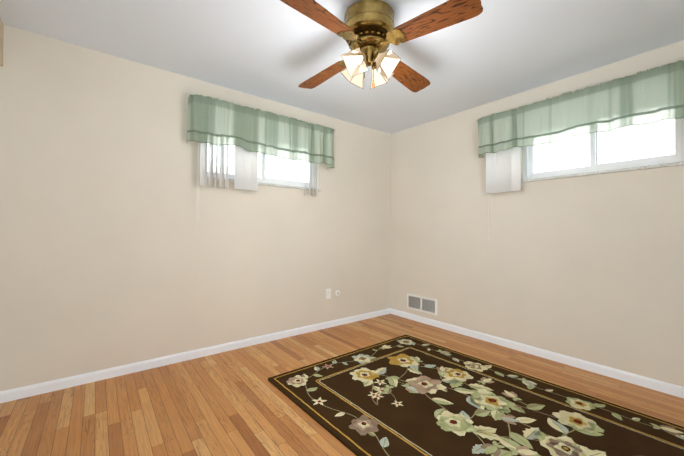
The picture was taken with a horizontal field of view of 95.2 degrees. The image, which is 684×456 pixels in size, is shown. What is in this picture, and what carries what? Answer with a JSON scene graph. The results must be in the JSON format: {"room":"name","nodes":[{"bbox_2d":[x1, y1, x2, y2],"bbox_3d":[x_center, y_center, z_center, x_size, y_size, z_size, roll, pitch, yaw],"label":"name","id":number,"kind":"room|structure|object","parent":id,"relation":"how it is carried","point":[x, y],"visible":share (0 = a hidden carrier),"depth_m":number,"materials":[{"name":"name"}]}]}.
{"room":"empty bedroom","nodes":[
{"label":"empty bedroom","id":0,"kind":"room"},
{"bbox_2d":[0,18,3,66],"bbox_3d":[-1.272,-0.101,0.630,0.250,2.440,3.320,1,-1,-38],"label":"wall","id":1,"kind":"structure","parent":0,"point":[1,40],"depth_m":1.98,"materials":[{"name":"beige paint"}]},
{"bbox_2d":[0,25,390,390],"bbox_3d":[-0.849,-0.078,3.199,4.087,2.440,0.200,1,-1,-38],"label":"wall","id":2,"kind":"structure","parent":0,"point":[109,258],"depth_m":2.49,"materials":[{"name":"paint"}]},
{"bbox_2d":[0,308,389,402],"bbox_3d":[-0.790,1.106,3.106,3.656,0.072,0.013,1,-1,-38],"label":"baseboard","id":3,"kind":"structure","parent":2,"relation":"attached to","point":[44,387],"depth_m":2.56,"materials":[{"name":"white wood"}]},
{"bbox_2d":[199,176,320,190],"bbox_3d":[-0.770,-0.437,3.158,1.278,0.022,0.088,1,-1,-38],"label":"sill","id":4,"kind":"structure","parent":2,"relation":"attached to","point":[275,185],"depth_m":3.20,"materials":[{"name":"stone"}]},
{"bbox_2d":[187,94,334,168],"bbox_3d":[-0.676,-0.894,3.072,1.536,0.444,0.208,1,-1,-38],"label":"valance","id":5,"kind":"object","parent":2,"relation":"attached to","point":[216,121],"visible":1,"depth_m":2.92,"materials":[{"name":"green fabric"}]},
{"bbox_2d":[207,146,315,187],"bbox_3d":[-0.816,-0.713,3.221,1.254,0.530,0.079,1,-1,-38],"label":"window","id":6,"kind":"structure","parent":2,"relation":"in","point":[262,178],"depth_m":3.29,"materials":[{"name":"white plastic"}]},
{"bbox_2d":[196,142,317,235],"bbox_3d":[-0.724,-0.484,3.099,1.354,1.121,0.112,1,-1,-38],"label":"window blinds","id":7,"kind":"object","parent":6,"relation":"attached to","point":[246,171],"visible":0.46,"depth_m":2.87,"materials":[{"name":"white fabric"}]},
{"bbox_2d":[326,289,330,298],"bbox_3d":[-0.156,0.761,3.608,0.070,0.115,0.008,1,-1,-38],"label":"duplex electrical outlet","id":8,"kind":"object","parent":2,"relation":"attached to","point":[328,293],"visible":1,"depth_m":3.60,"materials":[{"name":"white plastic"}]},
{"bbox_2d":[0,314,683,455],"bbox_3d":[0.229,1.198,1.804,4.087,0.120,3.720,1,-1,-38],"label":"floor","id":9,"kind":"structure","parent":0,"point":[235,402],"depth_m":2.02,"materials":[{"name":"brown wood"}]},
{"bbox_2d":[268,335,683,455],"bbox_3d":[0.830,1.135,1.899,1.609,0.015,2.440,1,-1,-39],"label":"rug","id":10,"kind":"object","parent":9,"relation":"on","point":[405,395],"visible":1,"depth_m":1.93,"materials":[{"name":"brown fabric"}]},
{"bbox_2d":[0,0,683,133],"bbox_3d":[0.246,-1.362,1.824,4.087,0.120,3.720,1,-1,-38],"label":"ceiling","id":11,"kind":"structure","parent":0,"point":[279,51],"depth_m":2.20,"materials":[{"name":"white paint"}]},
{"bbox_2d":[280,0,482,91],"bbox_3d":[0.182,-1.079,1.920,0.999,0.445,1.039,0,0,-1],"label":"ceiling fan","id":12,"kind":"object","parent":11,"relation":"hanging from","point":[367,31],"visible":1,"depth_m":1.80,"materials":[{"name":"brown wood"}]},
{"bbox_2d":[390,40,683,386],"bbox_3d":[1.828,-0.063,2.935,0.200,2.440,3.520,1,-1,-38],"label":"wall","id":13,"kind":"structure","parent":0,"point":[589,268],"depth_m":2.77,"materials":[{"name":"paint"}]},
{"bbox_2d":[407,293,436,315],"bbox_3d":[0.974,0.932,3.835,0.012,0.191,0.447,1,-1,-38],"label":"air vent","id":14,"kind":"object","parent":13,"relation":"in","point":[428,305],"visible":1,"depth_m":3.82,"materials":[{"name":"white metal"}]},
{"bbox_2d":[486,147,520,239],"bbox_3d":[1.898,-0.456,2.600,0.110,1.151,1.424,1,-1,-38],"label":"window blinds","id":15,"kind":"object","parent":13,"relation":"attached to","point":[503,171],"visible":0.54,"depth_m":3.00,"materials":[{"name":"white fabric"}]},
{"bbox_2d":[390,308,683,397],"bbox_3d":[1.675,1.120,2.939,0.013,0.072,3.320,1,-1,-38],"label":"baseboard","id":16,"kind":"structure","parent":13,"relation":"attached to","point":[657,385],"depth_m":2.68,"materials":[{"name":"white wood"}]},
{"bbox_2d":[477,60,683,157],"bbox_3d":[1.947,-0.896,2.460,0.207,0.416,1.860,1,-1,-38],"label":"valance","id":17,"kind":"object","parent":13,"relation":"attached to","point":[653,95],"visible":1,"depth_m":2.40,"materials":[{"name":"green fabric"}]},
{"bbox_2d":[521,161,683,182],"bbox_3d":[2.033,-0.440,2.547,0.088,0.022,1.098,1,-1,-38],"label":"sill","id":18,"kind":"structure","parent":13,"relation":"attached to","point":[613,171],"depth_m":2.43,"materials":[{"name":"stone"}]},
{"bbox_2d":[523,118,683,179],"bbox_3d":[2.096,-0.707,2.597,0.079,0.514,1.074,1,-1,-38],"label":"window","id":19,"kind":"structure","parent":13,"relation":"in","point":[528,162],"depth_m":2.54,"materials":[{"name":"white plastic"}]},
{"label":"outside","id":20,"kind":"structure","parent":0,"visible":0},
{"bbox_2d":[207,143,308,181],"bbox_3d":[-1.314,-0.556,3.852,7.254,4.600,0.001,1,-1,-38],"label":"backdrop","id":21,"kind":"structure","parent":20,"point":[281,172],"depth_m":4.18,"materials":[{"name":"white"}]},
{"bbox_2d":[534,119,674,172],"bbox_3d":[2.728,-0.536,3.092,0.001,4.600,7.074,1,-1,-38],"label":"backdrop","id":22,"kind":"structure","parent":20,"point":[606,140],"depth_m":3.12,"materials":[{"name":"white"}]}
]}

